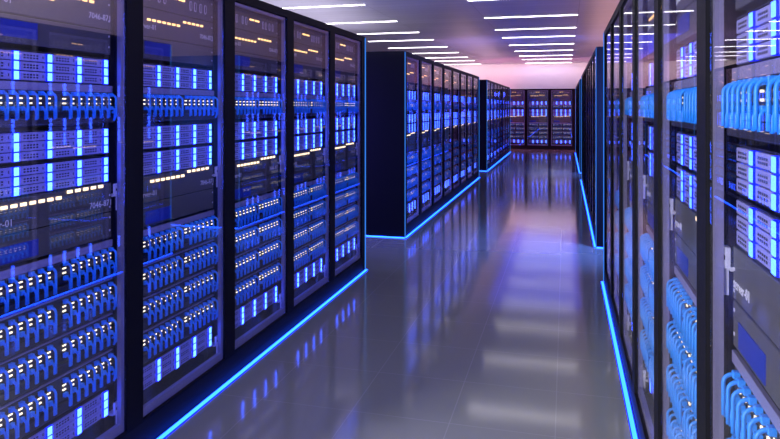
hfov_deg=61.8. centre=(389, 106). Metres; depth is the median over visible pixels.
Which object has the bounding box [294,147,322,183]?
unit
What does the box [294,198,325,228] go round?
panel
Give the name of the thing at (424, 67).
unit
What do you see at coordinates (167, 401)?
rack
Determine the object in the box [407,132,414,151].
unit
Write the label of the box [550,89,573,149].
rack
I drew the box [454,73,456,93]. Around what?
unit
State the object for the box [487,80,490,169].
rack
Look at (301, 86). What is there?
enclosure
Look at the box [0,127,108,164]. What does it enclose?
enclosure
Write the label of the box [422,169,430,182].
panel
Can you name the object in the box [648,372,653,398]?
enclosure
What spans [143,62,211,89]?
enclosure
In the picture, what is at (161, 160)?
enclosure
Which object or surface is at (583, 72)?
rack
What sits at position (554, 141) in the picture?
enclosure
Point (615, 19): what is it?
rack
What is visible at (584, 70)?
rack
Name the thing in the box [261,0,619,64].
ceiling
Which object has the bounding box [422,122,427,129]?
enclosure
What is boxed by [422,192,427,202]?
enclosure
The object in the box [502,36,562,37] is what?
recessed light
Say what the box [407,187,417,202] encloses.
panel
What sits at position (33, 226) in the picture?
unit
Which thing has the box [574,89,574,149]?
rack
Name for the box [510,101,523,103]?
enclosure
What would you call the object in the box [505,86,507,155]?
rack
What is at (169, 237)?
panel
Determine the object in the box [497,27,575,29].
recessed light
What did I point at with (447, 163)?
panel
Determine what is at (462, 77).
unit
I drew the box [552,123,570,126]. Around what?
panel
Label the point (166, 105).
panel
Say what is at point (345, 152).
unit
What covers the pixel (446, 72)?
unit
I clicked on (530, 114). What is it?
enclosure
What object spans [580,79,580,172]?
end panel
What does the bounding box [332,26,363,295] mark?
rack
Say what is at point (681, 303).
panel
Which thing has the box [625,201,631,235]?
panel
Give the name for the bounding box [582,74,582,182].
rack
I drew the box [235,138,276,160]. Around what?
enclosure
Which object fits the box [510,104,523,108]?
panel
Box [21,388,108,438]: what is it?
enclosure
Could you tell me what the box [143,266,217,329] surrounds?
panel
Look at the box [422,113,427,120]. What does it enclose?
enclosure
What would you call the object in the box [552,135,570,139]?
panel
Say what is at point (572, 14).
recessed light
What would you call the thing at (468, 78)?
unit
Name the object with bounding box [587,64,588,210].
rack
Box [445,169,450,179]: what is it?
panel
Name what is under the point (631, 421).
light strip
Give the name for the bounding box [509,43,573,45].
recessed light
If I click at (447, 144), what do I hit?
panel
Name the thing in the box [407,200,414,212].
enclosure
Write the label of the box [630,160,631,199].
unit
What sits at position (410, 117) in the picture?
enclosure
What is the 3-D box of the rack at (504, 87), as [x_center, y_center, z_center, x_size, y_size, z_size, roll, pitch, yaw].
[3.026,0.440,20.272,1.050,2.200,0.838,0,0,15]
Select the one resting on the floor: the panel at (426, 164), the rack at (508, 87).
the rack at (508, 87)
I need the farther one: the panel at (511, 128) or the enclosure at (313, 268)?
the panel at (511, 128)
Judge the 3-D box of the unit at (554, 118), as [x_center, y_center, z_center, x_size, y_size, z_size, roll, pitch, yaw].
[6.277,0.439,23.841,0.660,0.232,0.608,0,0,15]
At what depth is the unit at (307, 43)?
4.93 m
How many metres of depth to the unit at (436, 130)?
9.83 m
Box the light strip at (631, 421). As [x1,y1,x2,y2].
[601,281,637,438]
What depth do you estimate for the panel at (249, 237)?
4.07 m
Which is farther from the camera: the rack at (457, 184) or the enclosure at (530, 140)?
the enclosure at (530, 140)
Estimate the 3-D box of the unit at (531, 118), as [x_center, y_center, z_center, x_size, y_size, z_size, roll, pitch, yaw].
[5.468,0.439,24.059,0.660,0.232,0.608,0,0,15]
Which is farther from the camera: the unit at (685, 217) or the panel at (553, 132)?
the panel at (553, 132)
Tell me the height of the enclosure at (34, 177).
0.114 m
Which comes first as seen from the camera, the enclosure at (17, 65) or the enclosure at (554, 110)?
the enclosure at (17, 65)
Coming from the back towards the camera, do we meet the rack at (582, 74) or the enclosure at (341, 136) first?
the rack at (582, 74)
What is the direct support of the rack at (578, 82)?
on the floor
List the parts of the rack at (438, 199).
door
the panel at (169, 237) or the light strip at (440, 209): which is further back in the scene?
the light strip at (440, 209)
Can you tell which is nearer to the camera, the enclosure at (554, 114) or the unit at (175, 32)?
the unit at (175, 32)
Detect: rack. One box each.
[0,0,134,438]
[135,0,229,438]
[230,0,290,378]
[290,11,332,329]
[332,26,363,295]
[406,51,420,235]
[421,57,432,223]
[433,61,443,213]
[444,65,452,204]
[453,68,460,197]
[461,71,467,190]
[467,73,472,186]
[473,75,478,181]
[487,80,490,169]
[491,81,493,166]
[494,82,497,164]
[497,84,499,161]
[500,84,502,159]
[503,85,505,156]
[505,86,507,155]
[508,87,509,152]
[510,89,525,148]
[526,89,549,149]
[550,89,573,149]
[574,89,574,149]
[576,86,576,155]
[577,84,577,156]
[578,82,578,164]
[579,80,579,169]
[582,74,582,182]
[583,72,583,187]
[584,70,584,191]
[585,66,586,200]
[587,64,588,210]
[588,58,590,219]
[591,54,592,228]
[593,48,595,241]
[604,19,610,309]
[611,1,619,350]
[620,0,633,413]
[633,0,655,438]
[656,0,700,438]
[701,0,778,438]
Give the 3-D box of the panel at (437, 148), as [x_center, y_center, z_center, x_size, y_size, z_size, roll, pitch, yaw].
[0.453,0.645,9.807,0.538,0.160,0.670,0,0,15]
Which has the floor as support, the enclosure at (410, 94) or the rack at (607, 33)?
the rack at (607, 33)
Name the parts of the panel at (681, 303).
panel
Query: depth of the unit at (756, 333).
1.32 m
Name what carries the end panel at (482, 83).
on the floor
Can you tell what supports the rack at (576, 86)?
on the floor
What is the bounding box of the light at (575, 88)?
[575,88,575,152]
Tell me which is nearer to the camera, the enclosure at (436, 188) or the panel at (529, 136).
the enclosure at (436, 188)
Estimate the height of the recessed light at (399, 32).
0.010 m
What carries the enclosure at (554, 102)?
on the panel at (554, 106)
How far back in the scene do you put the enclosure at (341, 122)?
5.77 m
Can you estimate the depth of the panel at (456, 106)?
11.44 m
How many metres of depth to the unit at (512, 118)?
23.96 m
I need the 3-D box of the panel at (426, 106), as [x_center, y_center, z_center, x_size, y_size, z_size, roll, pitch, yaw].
[0.235,-0.013,8.998,0.538,0.160,0.670,0,0,15]
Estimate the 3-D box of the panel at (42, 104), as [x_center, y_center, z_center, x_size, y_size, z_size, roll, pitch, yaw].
[-1.505,-0.009,2.535,0.540,0.162,0.671,0,0,15]
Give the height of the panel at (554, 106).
0.160 m
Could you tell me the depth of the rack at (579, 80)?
16.02 m
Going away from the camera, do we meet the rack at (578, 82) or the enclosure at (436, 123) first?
the enclosure at (436, 123)
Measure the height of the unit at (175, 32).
0.365 m
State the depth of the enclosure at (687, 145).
2.11 m
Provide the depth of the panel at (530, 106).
23.77 m
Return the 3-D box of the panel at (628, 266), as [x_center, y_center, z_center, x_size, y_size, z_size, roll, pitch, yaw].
[1.595,0.956,3.570,0.540,0.147,0.671,0,0,15]
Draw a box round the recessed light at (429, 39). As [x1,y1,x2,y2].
[368,39,432,41]
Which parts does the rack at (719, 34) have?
door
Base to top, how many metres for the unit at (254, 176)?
0.232 m
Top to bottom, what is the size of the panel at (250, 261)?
0.147 m
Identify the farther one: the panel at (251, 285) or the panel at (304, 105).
the panel at (304, 105)
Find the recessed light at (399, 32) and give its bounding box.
[367,32,418,33]
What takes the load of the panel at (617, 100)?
on the enclosure
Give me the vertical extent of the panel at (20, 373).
0.147 m
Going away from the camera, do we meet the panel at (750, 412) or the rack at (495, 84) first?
the panel at (750, 412)
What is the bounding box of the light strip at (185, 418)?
[157,269,367,438]
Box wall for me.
[447,63,587,88]
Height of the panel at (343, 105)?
0.162 m
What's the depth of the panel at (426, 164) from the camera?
8.99 m
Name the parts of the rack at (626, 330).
door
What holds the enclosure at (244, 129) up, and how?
on the enclosure at (259, 147)
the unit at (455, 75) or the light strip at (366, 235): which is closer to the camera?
the light strip at (366, 235)
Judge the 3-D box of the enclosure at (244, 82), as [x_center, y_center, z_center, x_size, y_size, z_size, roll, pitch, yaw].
[-1.133,-0.149,4.170,0.608,0.114,0.636,0,0,15]
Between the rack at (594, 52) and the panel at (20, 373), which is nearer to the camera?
the panel at (20, 373)
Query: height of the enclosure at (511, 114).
0.109 m
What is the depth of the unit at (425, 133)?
9.05 m
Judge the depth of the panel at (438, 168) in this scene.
9.80 m
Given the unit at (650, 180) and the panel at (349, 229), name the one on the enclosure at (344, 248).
the panel at (349, 229)
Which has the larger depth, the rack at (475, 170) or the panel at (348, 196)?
the rack at (475, 170)
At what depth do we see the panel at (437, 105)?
9.80 m
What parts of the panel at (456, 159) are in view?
patch panel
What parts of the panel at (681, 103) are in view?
panel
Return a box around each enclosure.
[0,47,108,84]
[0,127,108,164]
[0,155,108,199]
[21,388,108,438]
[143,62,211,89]
[143,123,211,149]
[143,144,211,175]
[143,324,211,390]
[235,72,276,92]
[235,120,276,140]
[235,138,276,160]
[235,284,276,328]
[294,78,321,94]
[294,118,321,134]
[294,133,321,151]
[294,257,321,288]
[335,83,354,96]
[335,116,354,129]
[335,129,354,144]
[335,237,354,261]
[407,91,414,99]
[407,114,414,122]
[407,123,414,132]
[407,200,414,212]
[422,92,427,99]
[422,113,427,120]
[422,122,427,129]
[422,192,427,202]
[434,93,439,100]
[434,113,439,119]
[434,121,439,127]
[434,185,439,194]
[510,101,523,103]
[510,109,523,111]
[510,113,523,115]
[510,139,523,142]
[529,101,546,103]
[529,109,546,111]
[529,113,546,115]
[529,139,546,142]
[553,101,570,103]
[553,109,570,111]
[553,113,570,115]
[553,140,570,142]
[648,61,653,87]
[648,125,653,150]
[648,150,653,177]
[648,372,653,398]
[677,39,696,80]
[677,131,696,172]
[677,165,696,212]
[736,0,779,66]
[736,144,779,214]
[736,196,779,279]
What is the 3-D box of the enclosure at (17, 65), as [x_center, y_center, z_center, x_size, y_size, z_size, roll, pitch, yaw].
[-1.568,-0.149,2.552,0.608,0.114,0.636,0,0,15]
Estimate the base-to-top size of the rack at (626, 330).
2.200 m
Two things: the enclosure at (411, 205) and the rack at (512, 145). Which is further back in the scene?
the rack at (512, 145)
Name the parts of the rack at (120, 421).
door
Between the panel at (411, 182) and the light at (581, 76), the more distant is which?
the light at (581, 76)
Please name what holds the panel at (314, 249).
on the enclosure at (313, 268)
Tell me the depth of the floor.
4.32 m
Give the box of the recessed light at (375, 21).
[326,21,396,23]
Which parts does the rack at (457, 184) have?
door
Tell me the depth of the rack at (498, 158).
18.85 m
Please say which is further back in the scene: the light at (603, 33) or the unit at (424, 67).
the unit at (424, 67)
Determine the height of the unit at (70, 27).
0.365 m
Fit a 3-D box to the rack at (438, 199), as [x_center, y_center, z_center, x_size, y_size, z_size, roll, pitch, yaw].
[0.224,0.440,9.869,1.050,2.200,0.838,0,0,15]
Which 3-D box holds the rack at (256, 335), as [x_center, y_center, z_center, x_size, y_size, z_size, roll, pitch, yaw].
[-1.299,0.440,4.215,1.050,2.200,0.838,0,0,15]
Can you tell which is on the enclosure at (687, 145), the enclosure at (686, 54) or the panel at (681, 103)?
the panel at (681, 103)
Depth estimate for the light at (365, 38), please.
6.14 m
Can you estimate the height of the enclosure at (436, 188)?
0.109 m
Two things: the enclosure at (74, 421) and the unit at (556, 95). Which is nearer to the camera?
the enclosure at (74, 421)
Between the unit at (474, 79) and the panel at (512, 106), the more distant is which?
the panel at (512, 106)
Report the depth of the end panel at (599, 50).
7.12 m
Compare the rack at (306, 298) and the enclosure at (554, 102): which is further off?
the enclosure at (554, 102)
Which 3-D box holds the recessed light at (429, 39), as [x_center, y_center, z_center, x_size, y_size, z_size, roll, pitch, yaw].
[0.263,-1.685,16.551,1.710,0.010,0.068,0,0,15]
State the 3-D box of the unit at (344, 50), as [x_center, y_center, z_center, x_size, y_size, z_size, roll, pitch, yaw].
[-0.699,-0.407,5.789,0.604,0.365,0.660,0,0,15]
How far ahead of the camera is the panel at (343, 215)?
5.75 m
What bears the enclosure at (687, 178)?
on the unit at (685, 217)
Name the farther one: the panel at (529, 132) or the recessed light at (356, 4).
the panel at (529, 132)
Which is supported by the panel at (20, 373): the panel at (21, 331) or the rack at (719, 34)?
the panel at (21, 331)
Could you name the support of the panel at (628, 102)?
on the enclosure
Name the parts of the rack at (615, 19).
door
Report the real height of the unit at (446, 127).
0.232 m
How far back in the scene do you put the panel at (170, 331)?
3.25 m
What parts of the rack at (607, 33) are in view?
door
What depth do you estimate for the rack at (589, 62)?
9.55 m
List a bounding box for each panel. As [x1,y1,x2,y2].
[0,81,116,127]
[0,239,116,318]
[0,277,116,361]
[0,313,116,405]
[0,348,116,438]
[143,87,217,122]
[143,210,217,264]
[143,239,217,296]
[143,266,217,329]
[143,294,217,363]
[235,92,281,118]
[235,191,281,230]
[235,215,281,255]
[235,237,281,281]
[235,260,281,307]
[294,94,325,116]
[294,178,325,208]
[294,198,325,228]
[294,217,325,249]
[294,236,325,271]
[335,96,358,114]
[335,168,358,192]
[335,186,358,210]
[335,202,358,228]
[335,219,358,246]
[363,37,364,270]
[366,51,405,236]
[407,99,417,111]
[407,151,417,165]
[407,163,417,177]
[407,175,417,190]
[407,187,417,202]
[422,100,430,111]
[422,147,430,160]
[422,158,430,171]
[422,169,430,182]
[422,180,430,193]
[434,101,441,111]
[434,144,441,155]
[434,154,441,165]
[434,164,441,175]
[434,174,441,186]
[445,101,450,110]
[445,141,450,151]
[445,151,450,160]
[445,160,450,170]
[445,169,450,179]
[454,102,458,110]
[454,139,458,148]
[454,156,458,165]
[454,165,458,174]
[479,79,486,170]
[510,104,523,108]
[510,122,523,126]
[510,127,523,130]
[510,131,523,134]
[510,135,523,138]
[528,104,547,108]
[528,122,547,126]
[528,127,547,130]
[528,131,547,134]
[528,135,547,138]
[552,104,570,108]
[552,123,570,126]
[552,127,570,130]
[552,131,570,134]
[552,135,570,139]
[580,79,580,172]
[596,47,602,246]
[615,99,618,115]
[615,190,618,210]
[615,211,618,232]
[615,232,618,254]
[615,253,618,277]
[625,92,631,118]
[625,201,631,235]
[625,232,631,263]
[625,257,631,290]
[625,283,631,319]
[640,87,653,122]
[640,225,653,279]
[640,264,653,315]
[640,296,653,353]
[640,329,653,391]
[666,77,696,130]
[666,266,696,361]
[666,319,696,415]
[666,363,696,438]
[666,408,682,438]
[721,58,779,145]
[721,350,779,438]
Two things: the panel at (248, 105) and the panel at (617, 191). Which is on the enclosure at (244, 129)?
the panel at (248, 105)
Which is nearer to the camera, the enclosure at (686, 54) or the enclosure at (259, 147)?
the enclosure at (686, 54)
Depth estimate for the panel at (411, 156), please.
8.18 m
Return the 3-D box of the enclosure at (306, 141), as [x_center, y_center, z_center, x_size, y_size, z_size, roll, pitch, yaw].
[-0.915,0.263,4.979,0.608,0.114,0.636,0,0,15]
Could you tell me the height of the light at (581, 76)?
2.172 m
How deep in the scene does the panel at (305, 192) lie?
4.94 m
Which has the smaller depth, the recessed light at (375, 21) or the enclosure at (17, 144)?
the enclosure at (17, 144)
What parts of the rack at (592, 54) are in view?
door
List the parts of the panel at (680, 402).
panel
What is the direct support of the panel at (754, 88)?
on the enclosure at (758, 168)
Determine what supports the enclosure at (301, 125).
on the enclosure at (306, 141)
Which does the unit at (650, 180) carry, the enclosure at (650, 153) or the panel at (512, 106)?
the enclosure at (650, 153)
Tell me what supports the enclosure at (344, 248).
in the rack at (349, 266)
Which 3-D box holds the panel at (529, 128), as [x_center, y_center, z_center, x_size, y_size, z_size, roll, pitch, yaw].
[5.451,0.802,23.996,0.670,0.142,0.538,0,0,15]
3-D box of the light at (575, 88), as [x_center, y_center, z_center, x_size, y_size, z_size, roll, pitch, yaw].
[6.202,0.436,21.788,0.006,2.172,0.014,0,0,15]
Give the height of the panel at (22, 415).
0.147 m
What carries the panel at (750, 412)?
on the panel
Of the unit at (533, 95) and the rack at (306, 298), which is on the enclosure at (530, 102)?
the unit at (533, 95)
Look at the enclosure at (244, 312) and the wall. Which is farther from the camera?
the wall
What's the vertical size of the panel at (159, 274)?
0.147 m
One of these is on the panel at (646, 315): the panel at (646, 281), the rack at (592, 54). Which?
the panel at (646, 281)
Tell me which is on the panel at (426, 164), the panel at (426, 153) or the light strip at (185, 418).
the panel at (426, 153)
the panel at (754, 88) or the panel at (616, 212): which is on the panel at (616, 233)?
the panel at (616, 212)
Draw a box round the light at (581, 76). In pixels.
[581,76,581,178]
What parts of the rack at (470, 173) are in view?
door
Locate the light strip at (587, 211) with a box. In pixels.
[580,180,595,247]
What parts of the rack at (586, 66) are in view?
door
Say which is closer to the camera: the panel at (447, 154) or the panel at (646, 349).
the panel at (646, 349)
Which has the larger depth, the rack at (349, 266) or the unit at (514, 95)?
the unit at (514, 95)
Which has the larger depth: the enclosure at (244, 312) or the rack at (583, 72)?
the rack at (583, 72)
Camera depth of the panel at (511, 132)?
23.96 m
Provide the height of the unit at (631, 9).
0.365 m
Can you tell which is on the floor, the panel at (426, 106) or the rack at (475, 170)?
the rack at (475, 170)
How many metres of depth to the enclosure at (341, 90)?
5.75 m
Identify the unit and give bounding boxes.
[0,0,109,54]
[0,182,110,267]
[143,0,212,66]
[143,165,212,226]
[235,7,276,73]
[235,155,277,200]
[294,25,321,78]
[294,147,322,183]
[335,37,354,82]
[335,142,354,172]
[407,59,414,89]
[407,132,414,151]
[422,64,427,90]
[422,130,428,147]
[434,67,438,91]
[434,128,439,143]
[445,71,448,93]
[445,126,448,140]
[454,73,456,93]
[454,125,456,138]
[461,76,463,94]
[461,124,463,136]
[468,78,469,95]
[474,79,475,96]
[510,91,523,100]
[510,116,523,121]
[529,91,547,100]
[529,116,547,121]
[552,91,570,100]
[552,116,570,121]
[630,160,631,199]
[631,9,631,69]
[647,174,653,230]
[648,0,653,59]
[675,197,696,291]
[676,0,696,43]
[733,245,779,408]
[735,0,770,10]
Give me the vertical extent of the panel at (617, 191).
0.160 m
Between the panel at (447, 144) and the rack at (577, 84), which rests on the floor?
the rack at (577, 84)
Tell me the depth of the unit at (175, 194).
3.26 m
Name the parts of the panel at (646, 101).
panel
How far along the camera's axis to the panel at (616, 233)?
4.59 m
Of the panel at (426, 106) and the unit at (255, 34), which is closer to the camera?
the unit at (255, 34)
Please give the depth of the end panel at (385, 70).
7.72 m
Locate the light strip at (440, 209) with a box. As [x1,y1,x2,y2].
[405,177,479,237]
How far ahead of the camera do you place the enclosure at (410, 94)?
8.23 m
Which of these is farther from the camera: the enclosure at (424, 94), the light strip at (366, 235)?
the enclosure at (424, 94)
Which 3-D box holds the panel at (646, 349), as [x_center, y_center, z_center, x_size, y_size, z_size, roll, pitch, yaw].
[1.377,1.109,2.760,0.540,0.147,0.671,0,0,15]
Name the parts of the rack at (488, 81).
door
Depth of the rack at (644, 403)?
3.18 m
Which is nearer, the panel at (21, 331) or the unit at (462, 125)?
the panel at (21, 331)
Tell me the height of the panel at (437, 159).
0.142 m
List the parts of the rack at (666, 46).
door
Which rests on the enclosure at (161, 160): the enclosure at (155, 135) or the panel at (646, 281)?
the enclosure at (155, 135)
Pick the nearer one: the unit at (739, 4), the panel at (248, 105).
the unit at (739, 4)
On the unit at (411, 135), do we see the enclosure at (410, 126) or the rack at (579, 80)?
the enclosure at (410, 126)
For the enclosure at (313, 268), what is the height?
0.114 m
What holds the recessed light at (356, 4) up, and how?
in the ceiling
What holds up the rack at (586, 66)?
on the floor
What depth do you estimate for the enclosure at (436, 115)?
9.84 m
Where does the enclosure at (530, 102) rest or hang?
on the panel at (530, 106)
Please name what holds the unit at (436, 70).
on the enclosure at (436, 96)
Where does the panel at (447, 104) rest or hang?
on the enclosure
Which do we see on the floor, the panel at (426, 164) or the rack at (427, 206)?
the rack at (427, 206)
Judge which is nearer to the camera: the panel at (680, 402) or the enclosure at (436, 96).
the panel at (680, 402)
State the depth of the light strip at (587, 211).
8.95 m
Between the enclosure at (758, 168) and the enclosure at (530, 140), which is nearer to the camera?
the enclosure at (758, 168)
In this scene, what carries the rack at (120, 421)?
on the floor
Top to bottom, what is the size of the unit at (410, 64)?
0.365 m
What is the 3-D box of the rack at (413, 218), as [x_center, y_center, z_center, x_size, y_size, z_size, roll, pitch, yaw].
[-0.212,0.440,8.251,1.050,2.200,0.838,0,0,15]
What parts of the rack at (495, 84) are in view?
door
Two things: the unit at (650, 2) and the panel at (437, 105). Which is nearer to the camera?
the unit at (650, 2)
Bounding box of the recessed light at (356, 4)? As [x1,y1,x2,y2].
[284,4,364,8]
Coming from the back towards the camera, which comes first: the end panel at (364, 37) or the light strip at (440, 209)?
the light strip at (440, 209)
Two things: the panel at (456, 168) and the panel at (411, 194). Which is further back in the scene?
the panel at (456, 168)
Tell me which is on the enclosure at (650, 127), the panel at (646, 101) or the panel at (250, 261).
the panel at (646, 101)
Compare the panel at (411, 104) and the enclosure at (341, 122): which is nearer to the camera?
the enclosure at (341, 122)
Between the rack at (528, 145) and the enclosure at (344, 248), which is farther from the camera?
the rack at (528, 145)
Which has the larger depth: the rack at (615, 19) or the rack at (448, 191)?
the rack at (448, 191)
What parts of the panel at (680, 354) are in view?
panel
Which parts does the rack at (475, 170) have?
door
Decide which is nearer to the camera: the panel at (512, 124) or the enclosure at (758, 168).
the enclosure at (758, 168)
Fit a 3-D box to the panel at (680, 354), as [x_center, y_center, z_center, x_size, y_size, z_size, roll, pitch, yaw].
[1.159,0.804,1.951,0.540,0.147,0.671,0,0,15]
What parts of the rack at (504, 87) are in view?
door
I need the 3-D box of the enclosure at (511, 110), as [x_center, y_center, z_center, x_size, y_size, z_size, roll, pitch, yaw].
[4.659,0.142,24.277,0.636,0.109,0.608,0,0,15]
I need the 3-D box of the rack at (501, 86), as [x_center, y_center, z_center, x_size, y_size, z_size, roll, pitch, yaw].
[2.808,0.440,19.462,1.050,2.200,0.838,0,0,15]
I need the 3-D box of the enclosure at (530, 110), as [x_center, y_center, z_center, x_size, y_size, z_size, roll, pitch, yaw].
[5.468,0.142,24.059,0.636,0.109,0.608,0,0,15]
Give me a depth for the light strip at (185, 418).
3.83 m
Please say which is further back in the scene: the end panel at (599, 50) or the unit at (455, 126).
the unit at (455, 126)
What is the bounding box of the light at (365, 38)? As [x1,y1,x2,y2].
[365,38,365,268]
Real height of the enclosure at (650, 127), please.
0.114 m
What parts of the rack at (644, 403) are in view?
door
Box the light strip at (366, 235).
[366,235,404,237]
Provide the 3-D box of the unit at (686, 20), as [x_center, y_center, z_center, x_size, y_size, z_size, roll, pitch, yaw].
[1.225,-0.407,1.934,0.604,0.365,0.660,0,0,15]
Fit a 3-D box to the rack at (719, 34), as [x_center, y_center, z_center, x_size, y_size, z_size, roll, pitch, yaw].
[1.171,0.440,1.081,1.050,2.200,0.838,0,0,15]
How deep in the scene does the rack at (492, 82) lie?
17.24 m
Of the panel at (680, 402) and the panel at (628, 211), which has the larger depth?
the panel at (628, 211)
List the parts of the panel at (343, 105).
panel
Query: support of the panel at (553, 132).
on the panel at (559, 137)
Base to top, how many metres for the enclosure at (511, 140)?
0.109 m
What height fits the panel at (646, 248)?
0.162 m
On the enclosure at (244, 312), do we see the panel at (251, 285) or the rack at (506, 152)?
the panel at (251, 285)
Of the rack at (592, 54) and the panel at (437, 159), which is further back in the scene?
the panel at (437, 159)
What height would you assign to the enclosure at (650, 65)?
0.114 m
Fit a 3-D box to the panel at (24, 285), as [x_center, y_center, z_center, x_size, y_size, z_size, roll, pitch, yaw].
[-1.505,0.649,2.535,0.540,0.162,0.671,0,0,15]
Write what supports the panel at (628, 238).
on the panel at (628, 266)
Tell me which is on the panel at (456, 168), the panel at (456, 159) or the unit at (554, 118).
the panel at (456, 159)
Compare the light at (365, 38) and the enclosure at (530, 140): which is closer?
the light at (365, 38)
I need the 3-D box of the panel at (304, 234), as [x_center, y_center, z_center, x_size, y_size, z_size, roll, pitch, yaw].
[-0.851,0.956,4.962,0.540,0.147,0.671,0,0,15]
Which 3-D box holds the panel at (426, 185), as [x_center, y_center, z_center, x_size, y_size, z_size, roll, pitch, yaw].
[0.235,1.107,8.998,0.538,0.142,0.670,0,0,15]
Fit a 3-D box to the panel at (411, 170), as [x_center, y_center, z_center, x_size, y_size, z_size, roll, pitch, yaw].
[0.018,0.802,8.189,0.538,0.142,0.670,0,0,15]
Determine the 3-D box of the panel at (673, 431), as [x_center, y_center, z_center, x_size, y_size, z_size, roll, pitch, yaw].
[1.159,1.109,1.951,0.540,0.147,0.671,0,0,15]
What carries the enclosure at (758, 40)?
on the panel at (754, 88)
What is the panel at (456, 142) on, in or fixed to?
on the patch panel
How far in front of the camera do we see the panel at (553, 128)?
23.55 m
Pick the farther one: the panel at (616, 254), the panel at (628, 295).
the panel at (616, 254)
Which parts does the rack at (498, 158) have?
door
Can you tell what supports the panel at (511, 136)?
on the enclosure at (511, 140)
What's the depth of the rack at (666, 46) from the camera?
2.37 m
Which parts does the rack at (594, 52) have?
door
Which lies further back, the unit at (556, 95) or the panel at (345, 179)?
the unit at (556, 95)
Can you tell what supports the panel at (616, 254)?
on the enclosure
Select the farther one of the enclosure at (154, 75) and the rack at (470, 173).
the rack at (470, 173)
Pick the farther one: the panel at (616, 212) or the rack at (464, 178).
the rack at (464, 178)
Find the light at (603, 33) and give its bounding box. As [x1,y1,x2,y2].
[603,33,603,280]
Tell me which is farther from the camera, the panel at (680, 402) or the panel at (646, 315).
the panel at (646, 315)
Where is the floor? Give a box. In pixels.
[165,149,638,438]
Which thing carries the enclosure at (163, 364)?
in the rack at (167, 401)
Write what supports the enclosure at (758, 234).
on the unit at (756, 333)
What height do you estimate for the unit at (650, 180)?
0.232 m
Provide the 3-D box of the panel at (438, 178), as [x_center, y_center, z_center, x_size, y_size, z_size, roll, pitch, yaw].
[0.453,1.107,9.807,0.538,0.142,0.670,0,0,15]
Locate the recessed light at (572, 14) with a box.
[485,14,577,18]
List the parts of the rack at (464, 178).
door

